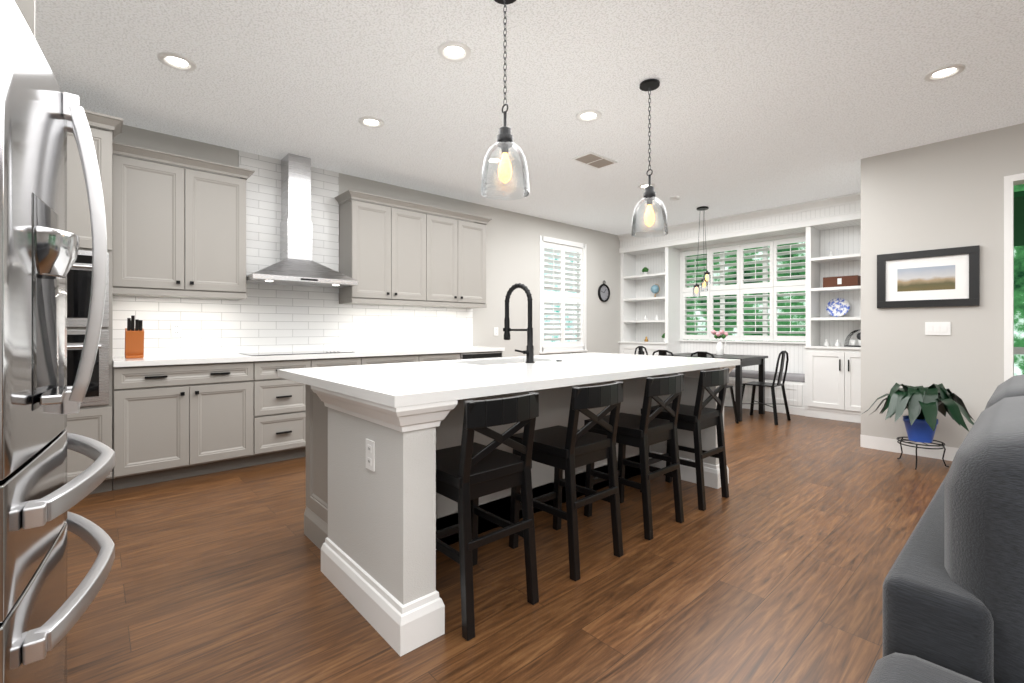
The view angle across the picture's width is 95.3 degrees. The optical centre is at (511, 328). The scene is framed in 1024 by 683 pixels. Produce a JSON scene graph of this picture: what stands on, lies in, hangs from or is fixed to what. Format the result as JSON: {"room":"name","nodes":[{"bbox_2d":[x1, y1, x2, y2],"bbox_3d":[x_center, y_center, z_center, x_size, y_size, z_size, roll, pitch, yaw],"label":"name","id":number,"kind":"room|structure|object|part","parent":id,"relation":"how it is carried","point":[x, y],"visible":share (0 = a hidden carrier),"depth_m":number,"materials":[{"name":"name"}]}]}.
{"room":"kitchen","nodes":[
{"label":"kitchen","id":0,"kind":"room"},
{"bbox_2d":[89,125,620,356],"bbox_3d":[-2.410,-0.245,4.451,12.550,2.770,0.150,0,0,-42],"label":"wall","id":1,"kind":"structure","parent":0,"point":[512,248],"depth_m":6.50,"materials":[{"name":"grey paint"}]},
{"bbox_2d":[113,142,248,297],"bbox_3d":[-2.723,-0.830,3.848,0.880,1.060,0.328,0,0,-42],"label":"upper cabinet","id":2,"kind":"object","parent":1,"relation":"attached to","point":[179,232],"depth_m":3.69,"materials":[{"name":"grey paint"}]},
{"bbox_2d":[113,150,472,356],"bbox_3d":[-1.835,-0.701,4.857,3.550,1.854,0.008,0,0,-42],"label":"tile backsplash","id":3,"kind":"structure","parent":1,"relation":"attached to","point":[272,318],"depth_m":4.48,"materials":[{"name":"white tile"}]},
{"bbox_2d":[246,153,357,287],"bbox_3d":[-1.988,-1.022,4.384,0.910,1.211,0.490,0,0,-42],"label":"range hood","id":4,"kind":"object","parent":1,"relation":"attached to","point":[295,265],"visible":0.92,"depth_m":4.38,"materials":[{"name":"silver metal"}]},
{"bbox_2d":[337,190,428,305],"bbox_3d":[-1.383,-0.830,5.047,0.855,1.060,0.328,0,0,-42],"label":"upper cabinet","id":5,"kind":"object","parent":1,"relation":"attached to","point":[385,249],"depth_m":4.87,"materials":[{"name":"grey paint"}]},
{"bbox_2d":[413,206,488,305],"bbox_3d":[-0.746,-0.830,5.616,0.855,1.060,0.328,0,0,-42],"label":"upper cabinet","id":6,"kind":"object","parent":1,"relation":"attached to","point":[457,248],"depth_m":5.48,"materials":[{"name":"grey paint"}]},
{"bbox_2d":[494,327,497,335],"bbox_3d":[-0.213,0.040,6.307,0.072,0.115,0.008,0,0,-42],"label":"electrical outlet","id":7,"kind":"object","parent":1,"relation":"attached to","point":[495,331],"visible":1,"depth_m":6.30,"materials":[{"name":"white paint"}]},
{"bbox_2d":[598,280,609,301],"bbox_3d":[1.555,-0.628,7.870,0.308,0.364,0.035,0,0,-42],"label":"clock","id":8,"kind":"object","parent":1,"relation":"attached to","point":[603,292],"visible":0.98,"depth_m":7.87,"materials":[{"name":"black metal"}]},
{"bbox_2d":[67,407,952,682],"bbox_3d":[0.624,1.170,1.095,12.600,0.060,9.500,0,0,-42],"label":"floor","id":9,"kind":"structure","parent":0,"point":[776,565],"depth_m":2.07,"materials":[{"name":"brown wood"}]},
{"bbox_2d":[14,0,34,37],"bbox_3d":[-1.556,-0.100,0.933,0.766,2.480,1.285,0,0,-42],"label":"surround","id":10,"kind":"object","parent":9,"relation":"on","point":[26,8],"depth_m":1.60,"materials":[{"name":"grey paint"}]},
{"bbox_2d":[0,0,114,682],"bbox_3d":[-1.453,0.268,1.008,0.907,1.745,1.060,0,0,-42],"label":"fridge","id":11,"kind":"object","parent":9,"relation":"on","point":[41,116],"visible":1,"depth_m":0.98,"materials":[{"name":"silver metal"}]},
{"bbox_2d":[65,110,122,494],"bbox_3d":[-3.236,-0.152,3.158,0.906,2.585,0.674,0,0,-42],"label":"tall cabinet","id":12,"kind":"object","parent":9,"relation":"on","point":[92,418],"visible":0.27,"depth_m":3.13,"materials":[{"name":"grey paint"}]},
{"bbox_2d":[112,362,255,489],"bbox_3d":[-2.630,0.703,3.737,0.870,0.874,0.618,0,0,-42],"label":"base cabinet","id":13,"kind":"object","parent":9,"relation":"on","point":[178,416],"depth_m":3.48,"materials":[{"name":"grey paint"}]},
{"bbox_2d":[113,346,503,365],"bbox_3d":[-1.623,0.245,4.621,3.550,0.040,0.643,0,0,-42],"label":"countertop","id":14,"kind":"structure","parent":13,"relation":"on","point":[167,360],"depth_m":3.92,"materials":[{"name":"white stone"}]},
{"bbox_2d":[125,315,143,358],"bbox_3d":[-2.881,0.063,3.559,0.110,0.324,0.153,0,0,-42],"label":"knife block","id":15,"kind":"object","parent":14,"relation":"on","point":[134,338],"visible":1,"depth_m":3.52,"materials":[{"name":"orange wood"}]},
{"bbox_2d":[240,350,351,353],"bbox_3d":[-1.969,0.216,4.310,0.880,0.018,0.450,0,0,-42],"label":"cooktop","id":16,"kind":"object","parent":14,"relation":"in","point":[325,351],"depth_m":4.29,"materials":[{"name":"black glass"}]},
{"bbox_2d":[256,358,311,464],"bbox_3d":[-2.138,0.703,4.177,0.450,0.874,0.618,0,0,-42],"label":"base cabinet","id":17,"kind":"object","parent":9,"relation":"on","point":[280,402],"depth_m":3.94,"materials":[{"name":"grey paint"}]},
{"bbox_2d":[312,358,363,367],"bbox_3d":[-1.799,0.703,4.480,0.460,0.874,0.618,0,0,-42],"label":"base cabinet","id":18,"kind":"object","parent":9,"relation":"on","point":[316,362],"depth_m":4.25,"materials":[{"name":"grey paint"}]},
{"bbox_2d":[364,354,419,364],"bbox_3d":[-1.397,0.703,4.840,0.620,0.874,0.618,0,0,-42],"label":"base cabinet","id":19,"kind":"object","parent":9,"relation":"on","point":[392,358],"depth_m":4.63,"materials":[{"name":"grey paint"}]},
{"bbox_2d":[420,354,463,361],"bbox_3d":[-0.970,0.703,5.222,0.525,0.874,0.618,0,0,-42],"label":"base cabinet","id":20,"kind":"object","parent":9,"relation":"on","point":[423,357],"depth_m":4.99,"materials":[{"name":"grey paint"}]},
{"bbox_2d":[464,350,503,358],"bbox_3d":[-0.541,0.703,5.605,0.625,0.874,0.618,0,0,-42],"label":"dishwasher","id":21,"kind":"object","parent":9,"relation":"on","point":[483,353],"depth_m":5.40,"materials":[{"name":"black metal"}]},
{"bbox_2d":[436,392,538,640],"bbox_3d":[-0.167,0.704,1.980,0.380,0.876,0.481,0,0,-42],"label":"stool","id":22,"kind":"object","parent":9,"relation":"on","point":[469,472],"visible":0.88,"depth_m":1.84,"materials":[{"name":"black wood"}]},
{"bbox_2d":[277,360,739,656],"bbox_3d":[0.201,0.703,2.978,2.756,0.874,1.308,0,0,-42],"label":"kitchen island","id":23,"kind":"object","parent":9,"relation":"on","point":[380,511],"depth_m":1.94,"materials":[{"name":"grey paint"}]},
{"bbox_2d":[497,360,668,379],"bbox_3d":[0.358,0.246,2.802,0.720,0.040,0.840,0,0,-42],"label":"island countertop","id":24,"kind":"structure","parent":23,"relation":"on","point":[590,368],"depth_m":2.70,"materials":[{"name":"white stone"}]},
{"bbox_2d":[503,283,534,362],"bbox_3d":[0.005,-0.041,3.122,0.161,0.532,0.288,0,0,-42],"label":"faucet","id":25,"kind":"object","parent":24,"relation":"on","point":[528,351],"visible":1,"depth_m":3.07,"materials":[{"name":"black metal"}]},
{"bbox_2d":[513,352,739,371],"bbox_3d":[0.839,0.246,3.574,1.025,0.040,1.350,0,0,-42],"label":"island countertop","id":26,"kind":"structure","parent":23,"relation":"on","point":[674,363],"depth_m":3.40,"materials":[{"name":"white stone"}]},
{"bbox_2d":[509,381,622,580],"bbox_3d":[0.280,0.704,2.380,0.380,0.876,0.481,0,0,-42],"label":"stool","id":27,"kind":"object","parent":9,"relation":"on","point":[569,448],"visible":0.92,"depth_m":2.26,"materials":[{"name":"black wood"}]},
{"bbox_2d":[584,373,683,539],"bbox_3d":[0.735,0.704,2.787,0.380,0.876,0.481,0,0,-42],"label":"stool","id":28,"kind":"object","parent":9,"relation":"on","point":[644,430],"visible":0.85,"depth_m":2.66,"materials":[{"name":"black wood"}]},
{"bbox_2d":[634,346,647,354],"bbox_3d":[2.129,0.705,6.989,0.468,0.874,0.490,0,0,-42],"label":"chair","id":29,"kind":"object","parent":9,"relation":"on","point":[640,348],"visible":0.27,"depth_m":7.16,"materials":[{"name":"black metal"}]},
{"bbox_2d":[652,350,673,355],"bbox_3d":[2.067,0.706,6.020,0.491,0.873,0.468,0,0,-42],"label":"chair","id":30,"kind":"object","parent":9,"relation":"on","point":[662,352],"visible":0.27,"depth_m":5.86,"materials":[{"name":"black metal"}]},
{"bbox_2d":[640,368,728,510],"bbox_3d":[1.190,0.704,3.193,0.380,0.876,0.481,0,0,-42],"label":"stool","id":31,"kind":"object","parent":9,"relation":"on","point":[698,417],"visible":0.85,"depth_m":3.04,"materials":[{"name":"black wood"}]},
{"bbox_2d":[690,351,738,423],"bbox_3d":[2.399,0.706,5.619,0.491,0.873,0.468,0,0,-42],"label":"chair","id":32,"kind":"object","parent":9,"relation":"on","point":[701,354],"visible":0.29,"depth_m":5.59,"materials":[{"name":"black metal"}]},
{"bbox_2d":[667,353,767,421],"bbox_3d":[2.724,0.752,6.360,0.850,0.775,1.130,0,0,-42],"label":"dining table","id":33,"kind":"object","parent":9,"relation":"on","point":[748,360],"visible":0.5,"depth_m":6.03,"materials":[{"name":"black wood"}]},
{"bbox_2d":[711,330,727,354],"bbox_3d":[2.871,0.192,6.466,0.216,0.345,0.204,0,0,-42],"label":"vase","id":34,"kind":"object","parent":33,"relation":"on","point":[722,334],"visible":1,"depth_m":6.43,"materials":[{"name":"white ceramic"}]},
{"bbox_2d":[618,192,860,422],"bbox_3d":[3.272,-0.244,6.923,0.478,2.768,3.736,0,0,-42],"label":"built-in shelf","id":35,"kind":"object","parent":9,"relation":"on","point":[829,387],"visible":0.67,"depth_m":6.36,"materials":[{"name":"white paint"}]},
{"bbox_2d":[642,267,648,274],"bbox_3d":[2.312,-0.988,8.088,0.118,0.153,0.117,0,0,-42],"label":"decorative plant","id":36,"kind":"object","parent":35,"relation":"on","point":[645,270],"visible":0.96,"depth_m":8.06,"materials":[{"name":"green plant"}]},
{"bbox_2d":[651,284,659,296],"bbox_3d":[2.442,-0.640,7.943,0.150,0.239,0.164,0,0,-42],"label":"globe","id":37,"kind":"object","parent":35,"relation":"on","point":[655,288],"visible":0.92,"depth_m":7.90,"materials":[{"name":"blue"}]},
{"bbox_2d":[729,369,734,376],"bbox_3d":[3.098,0.664,6.527,1.099,0.089,0.450,0,0,-42],"label":"cushion","id":38,"kind":"object","parent":35,"relation":"on","point":[732,374],"depth_m":6.81,"materials":[{"name":"grey fabric"}]},
{"bbox_2d":[742,370,758,378],"bbox_3d":[3.250,0.664,6.353,1.158,0.089,0.591,0,0,-42],"label":"cushion","id":39,"kind":"object","parent":35,"relation":"on","point":[752,374],"depth_m":6.63,"materials":[{"name":"grey fabric"}]},
{"bbox_2d":[765,371,804,381],"bbox_3d":[3.511,0.664,6.067,1.157,0.089,0.790,0,0,-42],"label":"cushion","id":40,"kind":"object","parent":35,"relation":"on","point":[792,377],"depth_m":6.29,"materials":[{"name":"grey fabric"}]},
{"bbox_2d":[826,298,849,316],"bbox_3d":[4.216,-0.274,6.037,0.076,0.250,0.260,0,0,-42],"label":"decorative platter","id":41,"kind":"object","parent":35,"relation":"on","point":[837,307],"visible":1,"depth_m":6.04,"materials":[{"name":"ceramic"}]},
{"bbox_2d":[823,275,860,287],"bbox_3d":[4.212,-0.591,5.959,0.186,0.139,0.370,0,0,-42],"label":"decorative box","id":42,"kind":"object","parent":35,"relation":"on","point":[842,281],"visible":0.73,"depth_m":5.88,"materials":[{"name":"brown wood"}]},
{"bbox_2d":[844,330,860,346],"bbox_3d":[4.351,0.120,5.808,0.200,0.214,0.320,0,0,-42],"label":"decor","id":43,"kind":"object","parent":35,"relation":"on","point":[853,343],"visible":0.48,"depth_m":5.84,"materials":[{"name":"black metal"}]},
{"bbox_2d":[742,351,790,424],"bbox_3d":[3.134,0.705,5.819,0.468,0.874,0.490,0,0,-42],"label":"chair","id":44,"kind":"object","parent":9,"relation":"on","point":[753,384],"visible":0.98,"depth_m":5.72,"materials":[{"name":"black metal"}]},
{"bbox_2d":[861,383,973,469],"bbox_3d":[3.368,0.790,3.883,0.695,0.696,0.762,0,0,-42],"label":"floor plant","id":45,"kind":"object","parent":9,"relation":"on","point":[923,405],"visible":1,"depth_m":3.78,"materials":[{"name":"green plant"}]},
{"bbox_2d":[867,374,1023,682],"bbox_3d":[1.565,0.650,0.987,2.180,0.980,0.965,0,0,-42],"label":"sofa","id":46,"kind":"object","parent":9,"relation":"on","point":[953,597],"visible":1,"depth_m":0.73,"materials":[{"name":"fabric"}]},
{"bbox_2d":[35,0,1023,234],"bbox_3d":[0.624,-1.680,1.095,12.600,0.100,9.500,0,0,-42],"label":"ceiling","id":47,"kind":"structure","parent":0,"point":[756,105],"depth_m":3.14,"materials":[{"name":"paint"}]},
{"bbox_2d":[157,52,196,70],"bbox_3d":[-2.040,-1.623,2.844,0.194,0.011,0.194,0,0,-42],"label":"recessed light","id":48,"kind":"object","parent":47,"relation":"in","point":[173,60],"depth_m":2.84,"materials":[{"name":"white paint"}]},
{"bbox_2d":[358,116,383,127],"bbox_3d":[-1.108,-1.623,3.677,0.194,0.011,0.194,0,0,-42],"label":"recessed light","id":49,"kind":"object","parent":47,"relation":"in","point":[367,121],"depth_m":3.67,"materials":[{"name":"white paint"}]},
{"bbox_2d":[438,41,470,61],"bbox_3d":[-0.339,-1.623,2.742,0.194,0.011,0.194,0,0,-42],"label":"recessed light","id":50,"kind":"object","parent":47,"relation":"in","point":[453,51],"depth_m":2.74,"materials":[{"name":"white paint"}]},
{"bbox_2d":[489,156,500,163],"bbox_3d":[-0.176,-1.623,4.511,0.194,0.011,0.194,0,0,-42],"label":"recessed light","id":51,"kind":"object","parent":47,"relation":"in","point":[495,157],"depth_m":4.49,"materials":[{"name":"white paint"}]},
{"bbox_2d":[481,0,528,198],"bbox_3d":[-0.034,-1.139,2.250,0.234,0.979,0.234,0,0,-42],"label":"pendant light","id":52,"kind":"object","parent":47,"relation":"hanging from","point":[504,143],"visible":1,"depth_m":2.25,"materials":[{"name":"clear glass"}]},
{"bbox_3d":[-0.034,-0.772,2.250,0.234,0.245,0.234,0,0,-42],"label":"lamp shade","id":53,"kind":"part","parent":52,"relation":"part of","materials":[{"name":"clear glass"}]},
{"bbox_2d":[576,110,600,121],"bbox_3d":[0.585,-1.623,3.569,0.194,0.011,0.194,0,0,-42],"label":"recessed light","id":54,"kind":"object","parent":47,"relation":"in","point":[586,115],"depth_m":3.56,"materials":[{"name":"white paint"}]},
{"bbox_2d":[572,151,616,168],"bbox_3d":[0.788,-1.613,4.443,0.416,0.031,0.252,0,0,-42],"label":"ceiling vent","id":55,"kind":"object","parent":47,"relation":"in","point":[594,160],"depth_m":4.49,"materials":[{"name":"white metal"}]},
{"bbox_2d":[637,183,654,188],"bbox_3d":[1.534,-1.623,5.329,0.194,0.011,0.194,0,0,-42],"label":"recessed light","id":56,"kind":"object","parent":47,"relation":"in","point":[642,186],"depth_m":5.31,"materials":[{"name":"white paint"}]},
{"bbox_2d":[631,79,667,237],"bbox_3d":[0.913,-1.127,3.097,0.234,1.004,0.234,0,0,-42],"label":"pendant light","id":57,"kind":"object","parent":47,"relation":"hanging from","point":[649,193],"visible":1,"depth_m":3.09,"materials":[{"name":"clear glass"}]},
{"bbox_3d":[0.913,-0.748,3.097,0.234,0.245,0.234,0,0,-42],"label":"lamp shade","id":58,"kind":"part","parent":57,"relation":"part of","materials":[{"name":"clear glass"}]},
{"bbox_2d":[670,196,679,200],"bbox_3d":[2.008,-1.613,5.739,0.200,0.031,0.148,0,0,-42],"label":"recessed light","id":59,"kind":"object","parent":47,"relation":"in","point":[675,198],"depth_m":5.76,"materials":[{"name":"white paint"}]},
{"bbox_2d":[693,206,710,296],"bbox_3d":[2.571,-1.030,6.283,0.169,1.199,0.229,0,0,-42],"label":"pendant light","id":60,"kind":"object","parent":47,"relation":"hanging from","point":[706,273],"visible":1,"depth_m":6.29,"materials":[{"name":"clear glass"}]},
{"bbox_3d":[2.571,-0.576,6.283,0.169,0.292,0.229,0,0,-42],"label":"lamp shade","id":61,"kind":"part","parent":60,"relation":"part of","materials":[{"name":"clear glass"}]},
{"bbox_2d":[924,64,964,81],"bbox_3d":[2.747,-1.623,2.966,0.194,0.011,0.194,0,0,-42],"label":"recessed light","id":62,"kind":"object","parent":47,"relation":"in","point":[944,72],"depth_m":2.96,"materials":[{"name":"white paint"}]},
{"bbox_2d":[683,237,793,339],"bbox_3d":[3.511,-0.245,7.130,0.150,2.770,4.050,0,0,-42],"label":"wall","id":63,"kind":"structure","parent":0,"point":[686,297],"depth_m":7.86,"materials":[{"name":"grey paint"}]},
{"bbox_2d":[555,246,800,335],"bbox_3d":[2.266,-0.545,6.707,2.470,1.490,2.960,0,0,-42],"label":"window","id":64,"kind":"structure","parent":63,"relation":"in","point":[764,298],"depth_m":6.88,"materials":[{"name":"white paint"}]},
{"bbox_2d":[539,235,587,353],"bbox_3d":[0.788,-0.500,7.235,1.090,1.740,0.097,0,0,-42],"label":"window shutter","id":65,"kind":"object","parent":64,"relation":"attached to","point":[562,297],"visible":1,"depth_m":7.22,"materials":[{"name":"white paint"}]},
{"bbox_2d":[683,236,805,340],"bbox_3d":[3.450,-0.545,7.049,0.086,1.446,1.846,0,0,-42],"label":"window shutter","id":66,"kind":"object","parent":64,"relation":"attached to","point":[773,285],"visible":0.92,"depth_m":6.97,"materials":[{"name":"white paint"}]},
{"bbox_2d":[861,123,1023,447],"bbox_3d":[5.232,-0.245,2.505,0.150,2.770,5.460,0,0,-42],"label":"wall","id":67,"kind":"structure","parent":0,"point":[943,194],"depth_m":4.06,"materials":[{"name":"grey paint"}]},
{"bbox_2d":[860,434,862,446],"bbox_3d":[3.863,1.080,4.935,1.352,0.120,0.016,0,0,-42],"label":"baseboard","id":68,"kind":"structure","parent":67,"relation":"attached to","point":[861,436],"depth_m":4.48,"materials":[{"name":"white paint"}]},
{"bbox_2d":[863,435,958,460],"bbox_3d":[3.686,1.080,4.131,0.016,0.120,0.922,0,0,-42],"label":"baseboard","id":69,"kind":"structure","parent":67,"relation":"attached to","point":[881,443],"depth_m":4.23,"materials":[{"name":"white paint"}]},
{"bbox_2d":[877,245,979,307],"bbox_3d":[3.657,-0.440,4.128,0.030,0.500,0.680,0,0,-42],"label":"picture frame","id":70,"kind":"object","parent":67,"relation":"attached to","point":[946,277],"visible":0.98,"depth_m":4.10,"materials":[{"name":"black wood"}]},
{"bbox_2d":[925,322,950,334],"bbox_3d":[3.718,0.000,4.076,0.010,0.115,0.165,0,0,-42],"label":"switch plate","id":71,"kind":"object","parent":67,"relation":"attached to","point":[948,324],"depth_m":4.07,"materials":[{"name":"white paint"}]},
{"bbox_3d":[3.685,0.000,4.108,0.003,0.060,0.030,0,0,-42],"label":"switch rocker","id":72,"kind":"part","parent":71,"relation":"part of","materials":[{"name":"white plastic"}]},
{"bbox_3d":[3.716,0.000,4.073,0.003,0.060,0.030,0,0,-42],"label":"switch rocker","id":73,"kind":"part","parent":71,"relation":"part of","materials":[{"name":"white plastic"}]},
{"bbox_3d":[3.746,0.000,4.039,0.003,0.060,0.030,0,0,-42],"label":"switch rocker","id":74,"kind":"part","parent":71,"relation":"part of","materials":[{"name":"white plastic"}]},
{"bbox_2d":[1004,173,1023,381],"bbox_3d":[4.664,-0.045,3.137,0.174,2.371,1.862,0,0,-42],"label":"door frame","id":75,"kind":"structure","parent":67,"relation":"attached to","point":[1010,181],"depth_m":3.75,"materials":[{"name":"white paint"}]},
{"label":"outside","id":76,"kind":"structure","parent":0,"visible":0},
{"bbox_2d":[544,247,576,341],"bbox_3d":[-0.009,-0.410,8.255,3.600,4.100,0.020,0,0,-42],"label":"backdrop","id":77,"kind":"structure","parent":76,"point":[568,336],"depth_m":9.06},
{"bbox_2d":[687,242,805,341],"bbox_3d":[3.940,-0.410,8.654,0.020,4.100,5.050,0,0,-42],"label":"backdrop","id":78,"kind":"structure","parent":76,"point":[757,299],"depth_m":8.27,"materials":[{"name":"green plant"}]},
{"bbox_2d":[1014,184,1023,375],"bbox_3d":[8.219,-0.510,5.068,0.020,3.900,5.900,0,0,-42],"label":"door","id":79,"kind":"structure","parent":76,"point":[1018,304],"depth_m":6.43,"materials":[{"name":"glass"}]},
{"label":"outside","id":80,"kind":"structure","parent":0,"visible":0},
{"bbox_2d":[1014,191,1023,353],"bbox_3d":[6.773,-0.120,3.775,3.820,2.680,5.900,0,0,-42],"label":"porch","id":81,"kind":"object","parent":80,"point":[1018,218],"depth_m":4.45,"materials":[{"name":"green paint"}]}
]}

